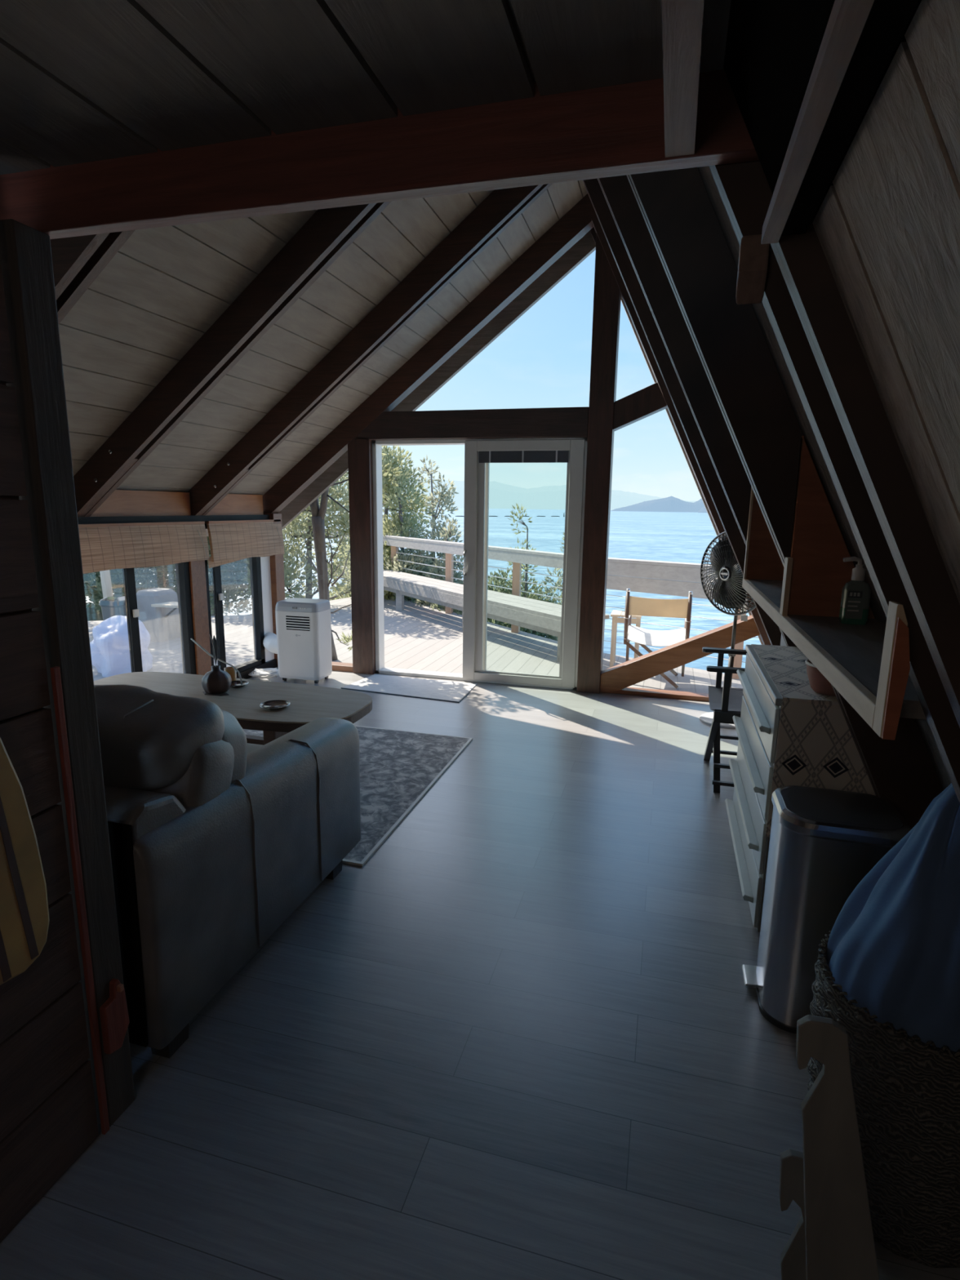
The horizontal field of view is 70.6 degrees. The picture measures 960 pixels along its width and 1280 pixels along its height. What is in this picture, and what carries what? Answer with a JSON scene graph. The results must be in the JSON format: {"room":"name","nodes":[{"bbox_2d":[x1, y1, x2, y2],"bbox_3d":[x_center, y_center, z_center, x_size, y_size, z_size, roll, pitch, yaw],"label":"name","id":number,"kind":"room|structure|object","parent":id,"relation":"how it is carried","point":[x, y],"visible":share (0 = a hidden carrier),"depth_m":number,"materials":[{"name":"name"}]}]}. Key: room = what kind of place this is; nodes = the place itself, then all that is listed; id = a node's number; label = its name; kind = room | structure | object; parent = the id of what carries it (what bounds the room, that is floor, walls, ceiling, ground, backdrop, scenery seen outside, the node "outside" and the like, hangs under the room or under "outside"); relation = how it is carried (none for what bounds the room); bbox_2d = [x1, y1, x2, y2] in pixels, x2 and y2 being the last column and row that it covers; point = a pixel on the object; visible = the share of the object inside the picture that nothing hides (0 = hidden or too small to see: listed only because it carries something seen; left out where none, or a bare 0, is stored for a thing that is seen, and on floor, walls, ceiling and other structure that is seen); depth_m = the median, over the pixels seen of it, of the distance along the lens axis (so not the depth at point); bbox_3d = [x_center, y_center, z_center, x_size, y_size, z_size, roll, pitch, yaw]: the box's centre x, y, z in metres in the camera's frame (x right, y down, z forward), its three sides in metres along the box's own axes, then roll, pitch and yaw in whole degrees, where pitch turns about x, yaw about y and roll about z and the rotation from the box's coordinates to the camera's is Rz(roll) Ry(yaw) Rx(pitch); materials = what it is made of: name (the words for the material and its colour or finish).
{"room":"living room","nodes":[
{"label":"living room","id":0,"kind":"room"},
{"bbox_2d":[0,257,98,1242],"bbox_3d":[-1.209,0.357,0.302,0.060,2.050,2.295,4,11,15],"label":"wall","id":1,"kind":"structure","parent":0,"point":[48,1118],"depth_m":1.37,"materials":[{"name":"brown wood"}]},
{"bbox_2d":[0,737,49,985],"bbox_3d":[-0.950,0.203,1.060,0.022,0.991,0.524,4,11,15],"label":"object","id":2,"kind":"object","parent":1,"relation":"attached to","point":[24,919],"visible":1,"depth_m":1.31,"materials":[{"name":"yellow wood"}]},
{"bbox_2d":[50,666,109,1134],"bbox_3d":[-0.870,0.604,1.482,0.010,1.120,0.016,4,11,15],"label":"trim","id":3,"kind":"structure","parent":1,"relation":"attached to","point":[55,671],"depth_m":1.47,"materials":[{"name":"red wood"}]},
{"bbox_2d":[77,514,276,679],"bbox_3d":[-2.443,-0.043,4.049,0.100,1.360,4.230,4,11,15],"label":"wall","id":4,"kind":"structure","parent":0,"point":[272,664],"depth_m":4.88,"materials":[{"name":"black wood"}]},
{"bbox_2d":[78,521,209,573],"bbox_3d":[-2.283,-0.572,4.191,0.065,0.288,1.815,4,11,15],"label":"bamboo blind","id":5,"kind":"object","parent":4,"relation":"attached to","point":[105,546],"visible":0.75,"depth_m":4.41,"materials":[{"name":"brown wood"}]},
{"bbox_2d":[122,561,196,674],"bbox_3d":[-2.396,-0.083,4.213,0.070,1.225,1.720,4,11,15],"label":"window","id":6,"kind":"structure","parent":4,"relation":"in","point":[182,569],"depth_m":4.92,"materials":[{"name":"black metal"}]},
{"bbox_2d":[89,489,263,516],"bbox_3d":[-2.450,-0.787,3.877,0.040,0.165,4.170,4,11,15],"label":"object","id":7,"kind":"structure","parent":4,"relation":"on","point":[121,503],"depth_m":4.71,"materials":[{"name":"brown wood"}]},
{"bbox_2d":[188,560,211,675],"bbox_3d":[-2.144,-0.253,5.103,0.100,1.225,0.160,4,11,15],"label":"trim","id":8,"kind":"structure","parent":4,"relation":"attached to","point":[197,568],"depth_m":5.09,"materials":[{"name":"brown wood"}]},
{"bbox_2d":[204,523,265,673],"bbox_3d":[-2.022,-0.336,5.533,0.070,1.225,0.750,4,11,15],"label":"window","id":9,"kind":"structure","parent":4,"relation":"in","point":[255,562],"depth_m":5.74,"materials":[{"name":"black metal"}]},
{"bbox_2d":[205,519,284,568],"bbox_3d":[-1.896,-0.804,5.569,0.067,0.353,0.985,4,11,15],"label":"bamboo blind","id":10,"kind":"object","parent":9,"relation":"attached to","point":[230,541],"visible":1,"depth_m":5.46,"materials":[{"name":"brown wood"}]},
{"bbox_2d":[260,555,274,662],"bbox_3d":[-1.898,-0.418,5.961,0.045,1.225,0.155,4,11,15],"label":"trim","id":11,"kind":"structure","parent":4,"relation":"attached to","point":[264,561],"depth_m":5.97,"materials":[{"name":"white plastic"}]},
{"bbox_2d":[263,513,284,666],"bbox_3d":[-1.848,-0.441,6.095,0.130,1.370,0.135,4,11,15],"label":"trim","id":12,"kind":"structure","parent":4,"relation":"attached to","point":[277,565],"depth_m":6.03,"materials":[{"name":"brown wood"}]},
{"bbox_2d":[331,662,352,671],"bbox_3d":[-1.424,-0.719,5.962,0.740,1.977,0.120,4,11,15],"label":"trim","id":13,"kind":"structure","parent":4,"relation":"in","point":[338,666],"depth_m":6.04,"materials":[{"name":"brown wood"}]},
{"bbox_2d":[262,193,593,513],"bbox_3d":[-0.644,-2.039,5.440,3.102,2.615,0.110,4,11,15],"label":"rafter","id":14,"kind":"object","parent":4,"relation":"on","point":[577,222],"visible":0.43,"depth_m":5.25,"materials":[{"name":"brown wood"}]},
{"bbox_2d":[58,180,587,536],"bbox_3d":[-1.530,-1.585,2.544,3.300,2.654,7.070,4,11,15],"label":"ceiling","id":15,"kind":"structure","parent":0,"point":[165,287],"depth_m":3.87,"materials":[{"name":"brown wood"}]},
{"bbox_2d":[49,230,134,324],"bbox_3d":[-1.475,-1.476,2.505,3.102,2.615,0.130,4,11,15],"label":"rafter","id":16,"kind":"object","parent":15,"relation":"attached to","point":[77,261],"visible":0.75,"depth_m":2.51,"materials":[{"name":"brown wood"}]},
{"bbox_2d":[73,201,391,516],"bbox_3d":[-1.193,-1.667,3.503,3.102,2.615,0.130,4,11,15],"label":"rafter","id":17,"kind":"object","parent":15,"relation":"attached to","point":[328,233],"visible":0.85,"depth_m":3.53,"materials":[{"name":"brown wood"}]},
{"bbox_2d":[187,182,553,515],"bbox_3d":[-0.906,-1.862,4.516,3.102,2.615,0.130,4,11,15],"label":"rafter","id":18,"kind":"object","parent":15,"relation":"attached to","point":[500,208],"visible":0.81,"depth_m":4.41,"materials":[{"name":"brown wood"}]},
{"bbox_2d":[278,229,595,528],"bbox_3d":[-0.532,-2.116,5.837,3.102,2.615,0.050,4,11,15],"label":"ceiling beam","id":19,"kind":"structure","parent":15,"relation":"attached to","point":[585,246],"depth_m":5.63,"materials":[{"name":"brown wood"}]},
{"bbox_2d":[0,0,730,174],"bbox_3d":[-1.143,-0.692,0.130,2.480,0.064,2.384,4,11,15],"label":"ceiling","id":20,"kind":"structure","parent":0,"point":[82,81],"depth_m":0.94,"materials":[{"name":"brown wood"}]},
{"bbox_2d":[662,0,704,157],"bbox_3d":[-0.029,-0.535,-0.156,0.041,0.103,2.384,4,11,15],"label":"joist","id":21,"kind":"object","parent":20,"relation":"attached to","point":[682,20],"visible":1,"depth_m":0.79,"materials":[{"name":"brown wood"}]},
{"bbox_2d":[0,666,959,1279],"bbox_3d":[-0.573,1.030,2.553,4.900,0.120,6.650,4,11,15],"label":"floor","id":22,"kind":"structure","parent":0,"point":[524,1037],"depth_m":1.79,"materials":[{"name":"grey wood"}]},
{"bbox_2d":[0,218,134,1126],"bbox_3d":[-0.887,0.185,1.461,0.079,1.951,0.082,4,11,15],"label":"wooden post","id":23,"kind":"object","parent":22,"relation":"on","point":[25,251],"visible":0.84,"depth_m":1.38,"materials":[{"name":"brown wood"}]},
{"bbox_2d":[99,977,128,1054],"bbox_3d":[-0.846,0.874,1.578,0.028,0.173,0.065,4,11,15],"label":"wall hook","id":24,"kind":"object","parent":23,"relation":"attached to","point":[114,1017],"visible":1,"depth_m":1.57,"materials":[{"name":"red wood"}]},
{"bbox_2d":[0,69,759,239],"bbox_3d":[-0.731,-0.854,1.262,2.425,0.169,0.038,4,11,15],"label":"cross beam","id":25,"kind":"structure","parent":23,"relation":"on","point":[615,130],"depth_m":1.09,"materials":[{"name":"brown wood"}]},
{"bbox_2d":[93,684,360,1058],"bbox_3d":[-1.600,0.507,2.474,1.992,0.909,1.208,4,11,15],"label":"leather sofa","id":26,"kind":"object","parent":22,"relation":"on","point":[217,837],"visible":0.57,"depth_m":1.90,"materials":[{"name":"black leather"}]},
{"bbox_2d":[93,684,224,790],"bbox_3d":[-1.218,0.266,2.011,0.921,0.238,0.362,4,11,15],"label":"pillow","id":27,"kind":"object","parent":26,"relation":"on","point":[149,740],"depth_m":1.85,"materials":[{"name":"leather"}]},
{"bbox_2d":[145,739,234,806],"bbox_3d":[-1.203,0.421,2.054,0.934,0.446,0.324,4,11,15],"label":"cushion","id":28,"kind":"object","parent":26,"relation":"on","point":[185,772],"depth_m":1.85,"materials":[{"name":"leather"}]},
{"bbox_2d":[247,742,262,753],"bbox_3d":[-1.175,0.588,2.506,0.774,0.214,0.887,4,11,15],"label":"seat cushion","id":29,"kind":"object","parent":26,"relation":"on","point":[251,747],"depth_m":2.77,"materials":[{"name":"leather"}]},
{"bbox_2d":[248,667,279,678],"bbox_3d":[-1.827,0.268,5.747,0.302,0.095,0.166,4,11,15],"label":"power cord","id":30,"kind":"object","parent":22,"relation":"on","point":[260,673],"visible":0.98,"depth_m":5.70,"materials":[{"name":"plastic"}]},
{"bbox_2d":[262,597,332,683],"bbox_3d":[-1.611,-0.021,5.783,0.736,0.672,0.442,4,11,15],"label":"air conditioner","id":31,"kind":"object","parent":22,"relation":"on","point":[302,642],"visible":1,"depth_m":5.55,"materials":[{"name":"white plastic"}]},
{"bbox_2d":[243,725,472,866],"bbox_3d":[-1.197,0.712,3.794,1.940,0.010,1.620,4,11,15],"label":"area rug","id":32,"kind":"object","parent":22,"relation":"on","point":[397,767],"visible":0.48,"depth_m":3.73,"materials":[{"name":"carpet"}]},
{"bbox_2d":[93,671,372,745],"bbox_3d":[-1.440,0.500,3.764,1.710,0.412,0.670,4,11,15],"label":"coffee table","id":33,"kind":"object","parent":32,"relation":"on","point":[308,703],"visible":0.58,"depth_m":3.66,"materials":[{"name":"brown wood"}]},
{"bbox_2d":[201,665,231,696],"bbox_3d":[-1.451,0.217,3.760,0.184,0.146,0.159,4,11,15],"label":"vase","id":34,"kind":"object","parent":33,"relation":"on","point":[216,682],"visible":1,"depth_m":3.72,"materials":[{"name":"ceramic"}]},
{"bbox_2d":[209,635,217,666],"bbox_3d":[-1.465,0.075,3.737,0.047,0.215,0.005,4,11,15],"label":"feather","id":35,"kind":"object","parent":34,"relation":"in","point":[214,640],"visible":1,"depth_m":3.73,"materials":[{"name":"grey"}]},
{"bbox_2d":[224,666,236,680],"bbox_3d":[-1.463,0.205,3.978,0.068,0.085,0.068,4,11,15],"label":"glass cup","id":36,"kind":"object","parent":33,"relation":"on","point":[231,671],"visible":0.57,"depth_m":3.96,"materials":[{"name":"glass"}]},
{"bbox_2d":[230,680,248,687],"bbox_3d":[-1.397,0.256,3.901,0.127,0.017,0.126,4,11,15],"label":"dish","id":37,"kind":"object","parent":33,"relation":"on","point":[237,683],"visible":0.72,"depth_m":3.92,"materials":[{"name":"ceramic"}]},
{"bbox_2d":[191,638,242,683],"bbox_3d":[-1.534,0.123,3.946,0.331,0.252,0.010,4,11,15],"label":"stem","id":38,"kind":"object","parent":37,"relation":"on","point":[192,639],"visible":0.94,"depth_m":3.93,"materials":[{"name":"plant"}]},
{"bbox_2d":[259,699,290,709],"bbox_3d":[-1.059,0.338,3.504,0.153,0.017,0.152,4,11,15],"label":"dish","id":39,"kind":"object","parent":33,"relation":"on","point":[276,704],"visible":1,"depth_m":3.52,"materials":[{"name":"metal"}]},
{"bbox_2d":[347,437,375,674],"bbox_3d":[-0.992,-0.700,5.838,0.196,2.000,0.170,4,11,15],"label":"wooden post","id":40,"kind":"object","parent":22,"relation":"on","point":[359,451],"visible":0.76,"depth_m":5.75,"materials":[{"name":"brown wood"}]},
{"bbox_2d":[353,406,588,439],"bbox_3d":[-0.120,-1.709,5.397,1.973,0.215,0.170,4,11,15],"label":"header beam","id":41,"kind":"structure","parent":40,"relation":"on","point":[544,422],"depth_m":5.28,"materials":[{"name":"brown wood"}]},
{"bbox_2d":[340,674,476,702],"bbox_3d":[-0.573,0.383,5.518,1.023,0.009,0.584,4,11,15],"label":"door mat","id":42,"kind":"object","parent":22,"relation":"on","point":[430,689],"visible":1,"depth_m":5.49,"materials":[{"name":"fabric"}]},
{"bbox_2d":[576,231,621,693],"bbox_3d":[0.913,-1.278,5.188,0.183,3.437,0.170,4,11,15],"label":"wooden post","id":43,"kind":"object","parent":22,"relation":"on","point":[606,292],"visible":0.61,"depth_m":5.11,"materials":[{"name":"brown wood"}]},
{"bbox_2d":[591,227,595,243],"bbox_3d":[0.862,-3.014,4.937,0.100,0.460,0.020,4,11,15],"label":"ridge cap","id":44,"kind":"object","parent":43,"relation":"attached to","point":[593,230],"visible":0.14,"depth_m":4.95,"materials":[{"name":"brown wood"}]},
{"bbox_2d":[613,382,666,431],"bbox_3d":[1.239,-1.744,5.006,0.480,0.371,0.130,4,11,15],"label":"brace","id":45,"kind":"object","parent":43,"relation":"attached to","point":[646,402],"visible":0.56,"depth_m":4.97,"materials":[{"name":"brown wood"}]},
{"bbox_2d":[600,615,759,693],"bbox_3d":[1.575,0.101,5.265,1.230,0.701,0.130,4,11,15],"label":"brace","id":46,"kind":"object","parent":43,"relation":"attached to","point":[617,677],"visible":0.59,"depth_m":5.24,"materials":[{"name":"brown wood"}]},
{"bbox_2d":[699,531,755,728],"bbox_3d":[1.674,-0.070,4.560,0.412,1.330,0.512,4,11,15],"label":"pedestal fan","id":47,"kind":"object","parent":22,"relation":"on","point":[728,592],"visible":0.59,"depth_m":4.46,"materials":[{"name":"grey plastic"}]},
{"bbox_2d":[701,533,755,613],"bbox_3d":[1.657,-0.438,4.434,0.387,0.546,0.387,4,11,15],"label":"grille","id":48,"kind":"object","parent":47,"relation":"attached to","point":[728,592],"depth_m":4.44,"materials":[{"name":"black plastic"}]},
{"bbox_2d":[740,600,747,621],"bbox_3d":[1.771,-0.227,4.534,0.048,0.200,0.011,4,11,15],"label":"tag","id":49,"kind":"object","parent":47,"relation":"hanging from","point":[744,618],"visible":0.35,"depth_m":4.54,"materials":[{"name":"paper"}]},
{"bbox_2d":[702,634,786,793],"bbox_3d":[1.439,0.347,3.665,0.466,0.870,0.546,4,11,15],"label":"chair","id":50,"kind":"object","parent":22,"relation":"on","point":[725,701],"visible":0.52,"depth_m":3.69,"materials":[{"name":"wood"}]},
{"bbox_2d":[724,644,782,932],"bbox_3d":[1.238,0.532,2.703,0.378,0.850,0.947,4,11,15],"label":"dresser","id":51,"kind":"object","parent":22,"relation":"on","point":[757,727],"visible":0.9,"depth_m":2.53,"materials":[{"name":"paint"}]},
{"bbox_2d":[751,644,875,837],"bbox_3d":[1.250,0.351,2.651,0.322,0.485,0.952,4,11,15],"label":"table runner","id":52,"kind":"object","parent":51,"relation":"on","point":[816,748],"visible":0.45,"depth_m":2.21,"materials":[{"name":"beige fabric"}]},
{"bbox_2d":[804,658,835,696],"bbox_3d":[1.179,0.126,2.269,0.174,0.101,0.174,4,11,15],"label":"clay pot","id":53,"kind":"object","parent":52,"relation":"on","point":[819,683],"visible":0.33,"depth_m":2.24,"materials":[{"name":"ceramic"}]},
{"bbox_2d":[742,785,911,1034],"bbox_3d":[0.988,0.779,1.973,0.358,0.640,0.282,4,11,15],"label":"trash can","id":54,"kind":"object","parent":22,"relation":"on","point":[824,842],"visible":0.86,"depth_m":1.87,"materials":[{"name":"metal"}]},
{"bbox_2d":[778,1014,879,1279],"bbox_3d":[0.553,0.892,1.026,0.222,0.770,0.114,4,11,15],"label":"hook rack","id":55,"kind":"object","parent":22,"relation":"on","point":[833,1237],"visible":1,"depth_m":0.96,"materials":[{"name":"brown wood"}]},
{"bbox_2d":[807,930,959,1267],"bbox_3d":[0.920,0.947,1.440,0.418,0.513,0.418,4,11,15],"label":"wicker hamper","id":56,"kind":"object","parent":22,"relation":"on","point":[906,1089],"visible":0.53,"depth_m":1.29,"materials":[{"name":"brown wicker"}]},
{"bbox_2d":[826,782,959,1052],"bbox_3d":[0.918,0.584,1.359,0.372,0.656,0.347,4,11,15],"label":"pillow","id":57,"kind":"object","parent":56,"relation":"in","point":[893,946],"visible":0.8,"depth_m":1.27,"materials":[{"name":"blue fabric"}]},
{"bbox_2d":[372,437,587,689],"bbox_3d":[-0.042,-0.624,5.571,1.782,1.980,0.194,4,11,15],"label":"door","id":58,"kind":"structure","parent":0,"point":[479,453],"depth_m":5.48,"materials":[{"name":"white plastic"}]},
{"bbox_2d":[479,450,568,462],"bbox_3d":[0.337,-1.430,5.290,0.710,0.090,0.021,4,11,15],"label":"raised blind","id":59,"kind":"object","parent":58,"relation":"attached to","point":[485,456],"depth_m":5.28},
{"bbox_2d":[697,165,951,790],"bbox_3d":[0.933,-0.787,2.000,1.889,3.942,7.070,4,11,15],"label":"ceiling beam","id":60,"kind":"structure","parent":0,"point":[706,175],"depth_m":1.87,"materials":[{"name":"brown wood"}]},
{"bbox_2d":[306,531,758,701],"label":"railing","id":61,"kind":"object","parent":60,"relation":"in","point":[628,691],"depth_m":6.74,"materials":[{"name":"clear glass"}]},
{"bbox_2d":[591,208,771,644],"bbox_3d":[1.651,-1.347,4.902,1.810,3.703,0.150,4,11,15],"label":"rafter","id":62,"kind":"object","parent":60,"relation":"attached to","point":[597,226],"visible":0.21,"depth_m":4.84,"materials":[{"name":"brown wood"}]},
{"bbox_2d":[582,178,781,645],"bbox_3d":[1.413,-1.186,4.065,1.810,3.703,0.100,4,11,15],"label":"rafter","id":63,"kind":"object","parent":60,"relation":"attached to","point":[597,199],"visible":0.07,"depth_m":4.03,"materials":[{"name":"brown wood"}]},
{"bbox_2d":[621,295,763,644],"bbox_3d":[1.768,-1.427,5.318,1.810,3.703,0.050,4,11,15],"label":"board","id":64,"kind":"object","parent":60,"relation":"attached to","point":[622,300],"visible":0.07,"depth_m":5.32,"materials":[{"name":"brown wood"}]},
{"bbox_2d":[596,175,796,646],"bbox_3d":[1.116,-0.984,3.014,1.810,3.703,0.100,4,11,15],"label":"rafter","id":65,"kind":"object","parent":60,"relation":"attached to","point":[617,191],"visible":0.26,"depth_m":2.97,"materials":[{"name":"brown wood"}]},
{"bbox_2d":[626,167,943,829],"bbox_3d":[0.822,-0.785,1.974,1.810,3.703,0.100,4,11,15],"label":"wall","id":66,"kind":"structure","parent":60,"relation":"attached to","point":[676,207],"depth_m":1.95,"materials":[{"name":"brown wood"}]},
{"bbox_2d":[708,160,959,803],"bbox_3d":[0.521,-0.581,0.912,1.810,3.703,0.212,4,11,15],"label":"rafter","id":67,"kind":"object","parent":60,"relation":"attached to","point":[806,313],"visible":0.29,"depth_m":0.90,"materials":[{"name":"brown wood"}]},
{"bbox_2d":[735,234,769,304],"bbox_3d":[0.404,-0.549,1.005,0.040,0.087,0.027,4,11,15],"label":"wooden block","id":68,"kind":"object","parent":67,"relation":"attached to","point":[753,264],"visible":0.81,"depth_m":0.99,"materials":[{"name":"brown wood"}]},
{"bbox_2d":[742,435,926,740],"bbox_3d":[1.026,-0.305,1.966,0.255,0.548,2.160,4,11,15],"label":"wall shelf","id":69,"kind":"object","parent":60,"relation":"attached to","point":[868,664],"visible":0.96,"depth_m":1.92,"materials":[{"name":"brown wood"}]},
{"bbox_2d":[839,556,871,624],"bbox_3d":[1.017,-0.135,1.841,0.076,0.182,0.049,4,11,15],"label":"soap bottle","id":70,"kind":"object","parent":69,"relation":"on","point":[856,593],"visible":1,"depth_m":1.82,"materials":[{"name":"black plastic"}]},
{"bbox_2d":[723,0,959,604],"bbox_3d":[0.492,0.458,-0.115,1.012,2.060,2.380,4,11,15],"label":"wall","id":71,"kind":"structure","parent":0,"point":[887,226],"depth_m":0.68,"materials":[{"name":"brown wood"}]},
{"bbox_2d":[760,0,874,244],"bbox_3d":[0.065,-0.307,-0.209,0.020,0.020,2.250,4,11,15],"label":"ceiling beam","id":72,"kind":"structure","parent":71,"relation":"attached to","point":[847,19],"depth_m":0.56,"materials":[{"name":"brown wood"}]},
{"bbox_2d":[781,0,918,235],"bbox_3d":[0.090,-0.328,-0.221,0.030,0.050,2.250,4,11,15],"label":"ceiling beam","id":73,"kind":"structure","parent":71,"relation":"attached to","point":[886,20],"depth_m":0.57,"materials":[{"name":"wood"}]},
{"label":"outside","id":74,"kind":"structure","parent":0,"visible":0},
{"bbox_2d":[346,466,436,600],"bbox_3d":[-1.293,-0.663,11.806,2.018,4.626,1.805,4,11,15],"label":"cedar tree","id":75,"kind":"object","parent":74,"point":[398,500],"visible":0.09,"depth_m":11.38,"materials":[{"name":"green plant"}]},
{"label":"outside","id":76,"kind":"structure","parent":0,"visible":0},
{"bbox_2d":[414,518,495,611],"bbox_3d":[-0.402,-0.032,10.823,1.436,3.792,1.661,4,11,15],"label":"cedar tree","id":77,"kind":"object","parent":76,"point":[449,531],"visible":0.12,"depth_m":10.57,"materials":[{"name":"green plant"}]},
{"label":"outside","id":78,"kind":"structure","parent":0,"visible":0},
{"bbox_2d":[88,596,742,693],"bbox_3d":[-0.646,0.260,6.738,10.482,0.100,9.910,4,11,15],"label":"deck","id":79,"kind":"object","parent":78,"point":[417,637],"visible":0.28,"depth_m":7.32,"materials":[{"name":"grey wood"}]},
{"bbox_2d":[99,569,112,598],"bbox_3d":[-4.271,-0.681,7.737,0.154,1.264,0.109,4,11,15],"label":"wooden pole","id":80,"kind":"object","parent":79,"relation":"on","point":[105,578],"visible":0.19,"depth_m":7.71,"materials":[{"name":"white wood"}]},
{"bbox_2d":[98,595,126,620],"bbox_3d":[-3.959,-0.231,7.418,0.273,0.510,0.273,4,11,15],"label":"bin","id":81,"kind":"object","parent":79,"relation":"on","point":[112,606],"visible":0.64,"depth_m":7.28,"materials":[{"name":"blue plastic"}]},
{"bbox_2d":[89,615,152,677],"bbox_3d":[-3.253,0.123,6.129,0.512,0.683,0.541,4,11,15],"label":"plastic sheet","id":82,"kind":"object","parent":79,"relation":"on","point":[109,646],"visible":0.56,"depth_m":5.96,"materials":[{"name":"plastic"}]},
{"bbox_2d":[136,587,180,641],"bbox_3d":[-3.516,-0.285,7.636,0.627,0.545,0.470,4,11,15],"label":"covered grill","id":83,"kind":"object","parent":79,"relation":"on","point":[158,610],"visible":0.73,"depth_m":7.50,"materials":[{"name":"grey fabric"}]},
{"bbox_2d":[151,601,177,608],"bbox_3d":[-3.395,-0.389,7.471,0.320,0.025,0.260,4,11,15],"label":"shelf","id":84,"kind":"object","parent":83,"relation":"attached to","point":[155,604],"depth_m":7.40,"materials":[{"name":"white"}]},
{"bbox_2d":[294,445,401,660],"bbox_3d":[-1.828,-1.647,7.117,2.480,3.478,1.483,4,11,15],"label":"juniper tree","id":85,"kind":"object","parent":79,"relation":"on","point":[317,513],"visible":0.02,"depth_m":6.51,"materials":[{"name":"green plant"}]},
{"bbox_2d":[327,564,609,662],"bbox_3d":[-0.745,-0.582,9.520,5.413,0.480,5.097,4,11,15],"label":"bench","id":86,"kind":"object","parent":79,"relation":"on","point":[544,617],"visible":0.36,"depth_m":7.93,"materials":[{"name":"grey wood"}]},
{"bbox_2d":[609,609,641,666],"bbox_3d":[1.420,-0.005,6.625,0.286,0.522,0.300,4,11,15],"label":"table","id":87,"kind":"object","parent":79,"relation":"on","point":[615,615],"visible":0.58,"depth_m":6.52,"materials":[{"name":"brown wood"}]},
{"bbox_2d":[623,588,693,688],"bbox_3d":[1.572,-0.052,6.034,0.555,0.844,0.542,4,11,15],"label":"camp chair","id":88,"kind":"object","parent":79,"relation":"on","point":[634,606],"visible":0.9,"depth_m":5.81,"materials":[{"name":"fabric"}]},
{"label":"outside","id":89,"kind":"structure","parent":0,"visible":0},
{"bbox_2d":[86,604,103,621],"bbox_3d":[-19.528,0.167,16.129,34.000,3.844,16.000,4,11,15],"label":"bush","id":90,"kind":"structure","parent":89,"point":[91,615],"depth_m":10.64,"materials":[{"name":"plant"}]},
{"bbox_2d":[83,565,177,613],"bbox_3d":[-6.208,-1.286,11.089,3.673,2.998,1.665,4,11,15],"label":"juniper tree","id":91,"kind":"object","parent":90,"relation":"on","point":[92,581],"visible":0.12,"depth_m":10.50,"materials":[{"name":"green plant"}]},
{"bbox_2d":[151,536,289,616],"bbox_3d":[-4.034,-1.085,10.505,2.269,2.888,1.455,4,11,15],"label":"juniper tree","id":92,"kind":"object","parent":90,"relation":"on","point":[231,576],"visible":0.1,"depth_m":10.27,"materials":[{"name":"green plant"}]},
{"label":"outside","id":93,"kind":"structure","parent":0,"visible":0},
{"bbox_2d":[404,567,557,640],"bbox_3d":[-0.044,0.378,10.468,3.017,3.130,2.091,4,11,15],"label":"bush","id":94,"kind":"object","parent":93,"point":[500,582],"visible":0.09,"depth_m":9.60,"materials":[{"name":"green plant"}]},
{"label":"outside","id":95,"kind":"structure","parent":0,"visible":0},
{"bbox_2d":[240,471,386,599],"bbox_3d":[-2.495,-1.014,10.221,2.070,3.894,1.546,4,11,15],"label":"juniper tree","id":96,"kind":"object","parent":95,"point":[296,526],"visible":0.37,"depth_m":10.06,"materials":[{"name":"green plant"}]},
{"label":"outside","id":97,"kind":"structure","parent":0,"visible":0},
{"bbox_2d":[487,502,559,638],"bbox_3d":[0.653,0.120,9.528,1.645,4.020,1.511,4,11,15],"label":"shrub","id":98,"kind":"object","parent":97,"point":[531,596],"visible":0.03,"depth_m":9.30,"materials":[{"name":"green plant"}]},
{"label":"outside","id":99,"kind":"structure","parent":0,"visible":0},
{"bbox_2d":[540,531,564,640],"bbox_3d":[1.089,0.316,9.325,1.139,3.726,1.308,4,11,15],"label":"shrub","id":100,"kind":"object","parent":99,"point":[547,579],"visible":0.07,"depth_m":9.06,"materials":[{"name":"green plant"}]},
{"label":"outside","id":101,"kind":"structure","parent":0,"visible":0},
{"bbox_2d":[85,506,760,673],"bbox_3d":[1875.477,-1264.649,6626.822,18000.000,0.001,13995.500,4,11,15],"label":"lake","id":102,"kind":"structure","parent":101,"point":[665,536],"depth_m":142.30,"materials":[{"name":"liquid"}]},
{"bbox_2d":[329,477,695,510],"bbox_3d":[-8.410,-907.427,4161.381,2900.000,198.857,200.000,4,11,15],"label":"mountain","id":103,"kind":"structure","parent":102,"relation":"on","point":[501,495],"depth_m":4051.51,"materials":[{"name":"blue"}]},
{"bbox_2d":[610,496,704,512],"bbox_3d":[742.050,-481.580,2405.734,545.000,59.300,125.000,4,11,15],"label":"island","id":104,"kind":"object","parent":102,"relation":"on","point":[671,504],"visible":0.47,"depth_m":2402.78,"materials":[{"name":"blue"}]},
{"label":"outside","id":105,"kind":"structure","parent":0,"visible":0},
{"bbox_2d":[328,445,444,600],"bbox_3d":[-1.804,-1.070,12.113,2.728,5.312,2.450,4,11,15],"label":"cedar tree","id":106,"kind":"object","parent":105,"point":[397,460],"visible":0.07,"depth_m":11.80,"materials":[{"name":"green plant"}]},
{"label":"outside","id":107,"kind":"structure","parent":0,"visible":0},
{"bbox_2d":[382,456,463,601],"bbox_3d":[-0.884,-0.685,11.495,1.907,4.801,1.861,4,11,15],"label":"cedar tree","id":108,"kind":"object","parent":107,"point":[446,497],"visible":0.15,"depth_m":11.10,"materials":[{"name":"green plant"}]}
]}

